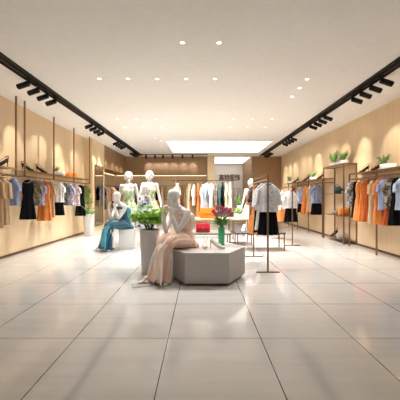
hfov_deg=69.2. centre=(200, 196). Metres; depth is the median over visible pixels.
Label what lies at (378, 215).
coat
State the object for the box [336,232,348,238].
handbag
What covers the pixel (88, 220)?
planter
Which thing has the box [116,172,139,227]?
mannequin
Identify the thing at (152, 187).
mannequin
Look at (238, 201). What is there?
planter
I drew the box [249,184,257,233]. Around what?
dress
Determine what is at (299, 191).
skirt outfit
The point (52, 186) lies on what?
coat
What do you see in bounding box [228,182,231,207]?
coat
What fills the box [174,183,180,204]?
shirt
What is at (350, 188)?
shirt
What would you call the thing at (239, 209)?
display table
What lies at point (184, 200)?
dress
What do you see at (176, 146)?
ceiling light panel
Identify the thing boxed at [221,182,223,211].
coat
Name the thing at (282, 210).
coat
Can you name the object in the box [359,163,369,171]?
shoe
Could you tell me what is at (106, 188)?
shirt
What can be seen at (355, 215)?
dress
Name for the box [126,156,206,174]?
wall panel
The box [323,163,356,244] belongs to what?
open shelf unit
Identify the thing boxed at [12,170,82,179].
shelf
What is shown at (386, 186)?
skirt outfit
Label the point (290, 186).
clothes rack
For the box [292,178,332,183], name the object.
shelf
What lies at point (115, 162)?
wall panel
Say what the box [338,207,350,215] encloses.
handbag
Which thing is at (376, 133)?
wall
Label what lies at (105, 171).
trim
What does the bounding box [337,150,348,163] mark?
planter
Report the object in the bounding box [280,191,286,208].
shirt
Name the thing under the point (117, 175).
led strip
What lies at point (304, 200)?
dress
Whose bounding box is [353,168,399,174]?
shelf
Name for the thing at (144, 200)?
mannequin
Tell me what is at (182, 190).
shirt
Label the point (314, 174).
planter
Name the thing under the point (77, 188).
shirt
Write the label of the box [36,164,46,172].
shoe
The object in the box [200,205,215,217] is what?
handbag
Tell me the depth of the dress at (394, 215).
5.44 m
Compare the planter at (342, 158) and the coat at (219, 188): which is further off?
the coat at (219, 188)
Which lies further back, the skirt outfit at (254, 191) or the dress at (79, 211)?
the dress at (79, 211)
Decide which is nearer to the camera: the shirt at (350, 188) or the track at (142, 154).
the shirt at (350, 188)
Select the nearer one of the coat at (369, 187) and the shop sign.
the coat at (369, 187)
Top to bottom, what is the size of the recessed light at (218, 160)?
0.015 m
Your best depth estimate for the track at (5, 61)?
5.55 m
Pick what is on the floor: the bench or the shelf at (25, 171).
the bench
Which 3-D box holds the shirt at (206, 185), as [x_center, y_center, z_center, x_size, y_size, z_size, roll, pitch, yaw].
[0.190,-0.036,8.500,0.108,0.788,0.426,0,0,42]
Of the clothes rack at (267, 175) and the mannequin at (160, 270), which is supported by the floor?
the clothes rack at (267, 175)
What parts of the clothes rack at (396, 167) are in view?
post, clothe rail, post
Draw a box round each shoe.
[0,156,8,166]
[21,161,33,170]
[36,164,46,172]
[202,236,207,248]
[210,237,224,248]
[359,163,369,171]
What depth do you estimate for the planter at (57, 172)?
7.75 m
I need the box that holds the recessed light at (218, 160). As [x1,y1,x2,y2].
[215,157,249,163]
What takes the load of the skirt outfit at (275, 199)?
hanging from the clothes hanger
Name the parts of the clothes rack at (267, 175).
post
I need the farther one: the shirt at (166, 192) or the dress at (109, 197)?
the shirt at (166, 192)
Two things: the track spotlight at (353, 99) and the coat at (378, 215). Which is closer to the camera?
the track spotlight at (353, 99)
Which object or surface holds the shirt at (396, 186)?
hanging from the clothes hanger
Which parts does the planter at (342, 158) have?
pot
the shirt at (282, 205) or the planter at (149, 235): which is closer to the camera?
the planter at (149, 235)
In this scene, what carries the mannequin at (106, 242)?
on the cube
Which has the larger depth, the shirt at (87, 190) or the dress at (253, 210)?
the shirt at (87, 190)
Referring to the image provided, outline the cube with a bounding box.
[119,228,135,248]
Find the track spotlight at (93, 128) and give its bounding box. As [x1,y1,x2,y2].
[89,125,97,131]
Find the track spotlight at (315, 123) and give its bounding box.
[313,120,321,127]
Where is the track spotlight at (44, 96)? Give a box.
[36,91,49,100]
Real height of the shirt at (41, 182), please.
0.568 m
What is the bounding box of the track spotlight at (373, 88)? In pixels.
[367,83,382,93]
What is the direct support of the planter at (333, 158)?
on the open shelf unit at (343, 165)
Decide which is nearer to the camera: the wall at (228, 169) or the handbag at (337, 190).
the handbag at (337, 190)
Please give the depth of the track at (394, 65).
5.74 m
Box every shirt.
[9,178,21,205]
[32,180,42,203]
[35,181,46,205]
[62,183,70,204]
[64,184,75,205]
[70,184,81,205]
[84,186,90,203]
[104,186,109,200]
[110,187,113,200]
[164,187,167,199]
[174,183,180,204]
[181,189,183,199]
[191,185,195,205]
[200,184,203,207]
[202,182,209,207]
[208,183,214,207]
[247,184,254,214]
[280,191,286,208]
[345,182,351,204]
[348,182,353,206]
[375,179,385,209]
[392,177,399,209]
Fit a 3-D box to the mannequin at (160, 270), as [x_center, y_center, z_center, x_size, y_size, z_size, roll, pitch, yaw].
[-0.433,0.547,4.260,0.471,1.337,0.913,0,0,44]
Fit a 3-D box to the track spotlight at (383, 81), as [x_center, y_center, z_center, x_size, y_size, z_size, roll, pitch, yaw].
[3.038,-1.882,4.730,0.219,0.169,0.100,0,0,0]
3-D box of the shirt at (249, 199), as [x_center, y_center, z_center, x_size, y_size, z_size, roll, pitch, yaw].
[1.100,0.053,5.558,0.410,0.588,0.163,0,0,0]
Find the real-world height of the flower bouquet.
0.363 m
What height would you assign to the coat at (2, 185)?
0.928 m
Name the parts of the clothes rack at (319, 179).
post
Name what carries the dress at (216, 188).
hanging from the clothes hanger
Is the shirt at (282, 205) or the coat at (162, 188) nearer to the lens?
the shirt at (282, 205)
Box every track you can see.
[0,52,142,155]
[142,154,207,154]
[259,56,399,155]
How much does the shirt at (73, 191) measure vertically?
0.608 m
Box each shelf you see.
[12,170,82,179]
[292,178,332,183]
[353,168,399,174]
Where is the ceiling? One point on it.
(267, 51)
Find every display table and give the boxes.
[193,230,231,242]
[195,217,251,244]
[228,209,245,230]
[234,231,285,249]
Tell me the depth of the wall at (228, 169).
17.50 m
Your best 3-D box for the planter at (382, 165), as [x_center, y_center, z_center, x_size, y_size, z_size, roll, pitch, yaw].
[3.811,-0.731,5.979,0.399,0.319,0.183,0,0,35]
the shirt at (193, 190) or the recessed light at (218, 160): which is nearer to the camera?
the shirt at (193, 190)
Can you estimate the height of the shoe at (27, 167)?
0.223 m
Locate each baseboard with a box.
[0,232,83,258]
[284,222,399,257]
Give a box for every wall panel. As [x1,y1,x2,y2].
[104,145,125,173]
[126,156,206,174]
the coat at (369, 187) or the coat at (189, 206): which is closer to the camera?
the coat at (369, 187)
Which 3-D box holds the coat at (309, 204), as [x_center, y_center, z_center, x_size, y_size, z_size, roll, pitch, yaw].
[3.710,0.064,9.685,0.344,0.868,0.178,0,0,0]
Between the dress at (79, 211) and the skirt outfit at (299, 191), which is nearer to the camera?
the dress at (79, 211)
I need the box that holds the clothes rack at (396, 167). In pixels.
[349,166,399,254]
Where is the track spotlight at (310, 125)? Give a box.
[308,123,317,129]
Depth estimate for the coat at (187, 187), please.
14.48 m
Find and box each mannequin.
[92,192,133,251]
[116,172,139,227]
[135,185,152,248]
[137,171,161,227]
[137,189,198,285]
[241,179,256,236]
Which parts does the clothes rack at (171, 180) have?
rail, post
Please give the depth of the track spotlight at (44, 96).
5.41 m
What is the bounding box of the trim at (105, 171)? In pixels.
[104,170,123,174]
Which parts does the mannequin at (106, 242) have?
draped panel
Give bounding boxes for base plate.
[131,281,155,287]
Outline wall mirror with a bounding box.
[95,165,103,226]
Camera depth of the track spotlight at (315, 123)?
7.46 m
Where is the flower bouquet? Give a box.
[211,205,233,227]
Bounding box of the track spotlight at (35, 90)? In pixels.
[27,85,40,95]
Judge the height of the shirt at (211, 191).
0.708 m
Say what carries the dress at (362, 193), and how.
hanging from the clothes hanger
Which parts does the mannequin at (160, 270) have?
draped panel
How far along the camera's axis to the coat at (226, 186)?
8.39 m
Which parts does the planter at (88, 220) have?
pot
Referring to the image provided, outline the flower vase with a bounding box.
[218,227,224,244]
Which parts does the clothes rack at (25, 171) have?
post, post, clothe rail, post, post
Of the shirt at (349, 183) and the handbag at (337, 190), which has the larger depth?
the handbag at (337, 190)
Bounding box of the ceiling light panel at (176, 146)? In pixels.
[165,140,273,152]
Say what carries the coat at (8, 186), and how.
hanging from the clothes hanger
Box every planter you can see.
[55,166,64,175]
[82,196,97,235]
[127,204,166,273]
[232,206,244,217]
[234,195,245,208]
[309,171,317,179]
[327,151,339,165]
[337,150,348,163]
[376,153,396,168]
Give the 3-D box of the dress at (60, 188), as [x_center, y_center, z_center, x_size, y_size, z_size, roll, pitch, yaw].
[-3.690,0.053,7.576,0.367,0.849,0.206,0,0,0]
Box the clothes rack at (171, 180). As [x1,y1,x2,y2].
[171,180,236,239]
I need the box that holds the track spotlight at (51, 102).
[45,97,57,105]
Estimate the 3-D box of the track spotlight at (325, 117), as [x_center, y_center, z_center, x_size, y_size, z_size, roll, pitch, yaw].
[3.038,-1.882,6.900,0.219,0.169,0.100,0,0,0]
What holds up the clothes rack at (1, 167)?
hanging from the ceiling
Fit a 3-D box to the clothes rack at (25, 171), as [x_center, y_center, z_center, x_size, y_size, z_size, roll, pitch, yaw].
[-3.788,-1.210,7.815,0.284,1.581,3.570,0,0,0]
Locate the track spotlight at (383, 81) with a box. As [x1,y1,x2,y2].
[378,75,393,86]
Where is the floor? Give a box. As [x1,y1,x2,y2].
[0,220,399,399]
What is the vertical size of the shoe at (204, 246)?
0.171 m
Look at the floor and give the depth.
2.77 m
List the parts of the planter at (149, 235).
stem, pot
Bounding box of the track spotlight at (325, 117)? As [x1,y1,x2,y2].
[322,114,332,120]
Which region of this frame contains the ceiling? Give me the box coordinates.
[0,0,399,161]
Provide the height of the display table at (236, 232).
0.400 m
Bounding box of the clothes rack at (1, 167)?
[0,96,16,175]
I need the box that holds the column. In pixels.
[207,156,214,221]
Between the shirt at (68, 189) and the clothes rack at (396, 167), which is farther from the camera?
the shirt at (68, 189)
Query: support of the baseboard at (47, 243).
attached to the wall at (20, 235)
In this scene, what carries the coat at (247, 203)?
hanging from the clothes hanger
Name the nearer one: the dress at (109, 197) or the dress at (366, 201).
the dress at (366, 201)
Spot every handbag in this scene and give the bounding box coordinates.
[196,221,209,231]
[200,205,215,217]
[334,186,340,193]
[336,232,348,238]
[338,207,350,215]
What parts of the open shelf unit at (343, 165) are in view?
post, post, frame, shelf, shelf, post, post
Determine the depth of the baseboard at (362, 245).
7.06 m
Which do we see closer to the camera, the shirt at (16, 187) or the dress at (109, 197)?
the shirt at (16, 187)
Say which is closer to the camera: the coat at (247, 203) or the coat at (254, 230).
the coat at (254, 230)
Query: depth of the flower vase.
4.56 m
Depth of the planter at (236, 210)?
7.78 m
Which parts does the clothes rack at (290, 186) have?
post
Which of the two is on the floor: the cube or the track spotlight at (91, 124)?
the cube
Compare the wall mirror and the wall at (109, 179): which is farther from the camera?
the wall at (109, 179)
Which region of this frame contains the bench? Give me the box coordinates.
[172,241,244,284]
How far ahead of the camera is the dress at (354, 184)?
6.87 m
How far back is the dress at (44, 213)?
6.82 m
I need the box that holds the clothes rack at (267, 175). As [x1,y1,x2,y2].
[245,174,279,272]
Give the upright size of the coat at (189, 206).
0.868 m
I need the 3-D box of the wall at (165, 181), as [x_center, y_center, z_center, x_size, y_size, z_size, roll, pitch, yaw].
[-2.025,0.005,15.025,4.750,2.430,0.150,0,0,0]
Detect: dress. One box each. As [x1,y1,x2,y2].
[19,180,36,219]
[36,182,52,220]
[54,183,65,215]
[75,185,85,215]
[105,187,111,208]
[183,187,185,206]
[196,184,199,216]
[214,184,217,211]
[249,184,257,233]
[276,192,283,221]
[301,187,310,213]
[351,182,356,217]
[353,181,360,219]
[357,181,364,221]
[362,181,369,221]
[388,178,399,225]
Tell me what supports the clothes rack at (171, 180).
on the floor
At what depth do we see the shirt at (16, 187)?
5.67 m
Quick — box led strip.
[117,175,205,175]
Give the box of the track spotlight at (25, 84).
[16,78,31,89]
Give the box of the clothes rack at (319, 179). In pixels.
[287,178,332,237]
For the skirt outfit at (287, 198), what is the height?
0.789 m
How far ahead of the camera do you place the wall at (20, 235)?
6.96 m
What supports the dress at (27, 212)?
hanging from the clothes hanger
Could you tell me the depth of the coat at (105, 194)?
11.75 m
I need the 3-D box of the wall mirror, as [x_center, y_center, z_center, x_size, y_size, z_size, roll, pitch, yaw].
[-3.669,-0.045,10.525,0.022,2.150,0.870,0,0,0]
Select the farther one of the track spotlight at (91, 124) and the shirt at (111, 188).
the shirt at (111, 188)
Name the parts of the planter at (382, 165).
pot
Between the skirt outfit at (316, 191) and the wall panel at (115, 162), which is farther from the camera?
the wall panel at (115, 162)
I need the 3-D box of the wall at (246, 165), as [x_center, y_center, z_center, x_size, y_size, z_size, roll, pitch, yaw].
[2.650,-0.390,16.100,0.200,3.220,3.200,0,0,0]
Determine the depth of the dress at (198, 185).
8.39 m
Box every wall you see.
[0,95,84,255]
[85,138,103,231]
[104,173,114,223]
[115,174,206,220]
[215,164,242,216]
[243,158,250,208]
[251,156,280,191]
[281,97,399,254]
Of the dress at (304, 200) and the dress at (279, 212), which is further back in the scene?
the dress at (304, 200)
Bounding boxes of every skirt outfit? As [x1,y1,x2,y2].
[251,183,263,229]
[254,183,281,234]
[282,191,298,221]
[296,187,303,211]
[309,185,321,214]
[381,178,392,225]
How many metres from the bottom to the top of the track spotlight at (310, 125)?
0.169 m
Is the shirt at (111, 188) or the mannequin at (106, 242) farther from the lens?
the shirt at (111, 188)
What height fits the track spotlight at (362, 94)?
0.169 m
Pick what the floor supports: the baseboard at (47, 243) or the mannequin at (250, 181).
the mannequin at (250, 181)
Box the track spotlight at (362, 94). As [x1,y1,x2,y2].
[358,89,371,98]
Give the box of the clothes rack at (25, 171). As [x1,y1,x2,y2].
[11,101,89,183]
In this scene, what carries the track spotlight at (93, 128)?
attached to the track at (5, 61)
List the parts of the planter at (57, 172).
pot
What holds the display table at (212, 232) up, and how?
on the floor
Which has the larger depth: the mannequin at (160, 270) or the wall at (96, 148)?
the wall at (96, 148)
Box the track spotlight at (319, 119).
[317,117,326,124]
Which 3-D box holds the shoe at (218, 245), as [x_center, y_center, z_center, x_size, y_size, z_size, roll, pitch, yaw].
[0.251,0.677,4.259,0.226,0.171,0.072,0,0,9]
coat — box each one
[0,177,12,224]
[0,180,5,227]
[48,182,55,216]
[104,187,106,209]
[161,187,164,205]
[186,187,187,205]
[187,183,191,212]
[218,184,220,211]
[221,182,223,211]
[224,183,227,214]
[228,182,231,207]
[246,185,253,230]
[251,184,259,231]
[279,191,285,220]
[306,186,312,211]
[367,180,375,222]
[372,179,383,224]
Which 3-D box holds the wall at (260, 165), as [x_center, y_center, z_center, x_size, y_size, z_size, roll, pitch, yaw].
[3.375,-0.390,14.400,1.650,3.220,0.200,0,0,0]
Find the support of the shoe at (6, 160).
on the clothes rack at (1, 167)
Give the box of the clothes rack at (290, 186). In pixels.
[278,186,299,245]
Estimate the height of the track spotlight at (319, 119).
0.169 m
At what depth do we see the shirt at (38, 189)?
6.46 m
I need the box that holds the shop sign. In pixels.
[219,174,239,180]
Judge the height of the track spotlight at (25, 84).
0.169 m
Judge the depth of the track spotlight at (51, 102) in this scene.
5.71 m
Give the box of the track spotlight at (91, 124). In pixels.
[85,122,93,128]
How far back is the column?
14.12 m
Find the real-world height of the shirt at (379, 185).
0.628 m
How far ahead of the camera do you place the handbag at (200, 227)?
5.89 m
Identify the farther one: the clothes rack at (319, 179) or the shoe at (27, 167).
the clothes rack at (319, 179)
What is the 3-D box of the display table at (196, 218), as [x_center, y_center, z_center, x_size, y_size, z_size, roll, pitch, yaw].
[0.525,0.887,7.625,1.590,0.665,0.650,0,0,0]
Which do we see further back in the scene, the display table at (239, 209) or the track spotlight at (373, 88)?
the display table at (239, 209)
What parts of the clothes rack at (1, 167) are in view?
post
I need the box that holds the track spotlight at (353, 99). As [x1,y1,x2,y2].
[350,95,362,103]
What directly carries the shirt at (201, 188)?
hanging from the clothes hanger
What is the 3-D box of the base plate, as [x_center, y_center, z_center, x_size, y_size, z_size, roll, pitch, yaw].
[-0.791,1.216,4.033,0.310,0.005,0.210,0,0,-20]
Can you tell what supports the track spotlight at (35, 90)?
attached to the track at (5, 61)
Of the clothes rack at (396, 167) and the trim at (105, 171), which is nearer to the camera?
the clothes rack at (396, 167)

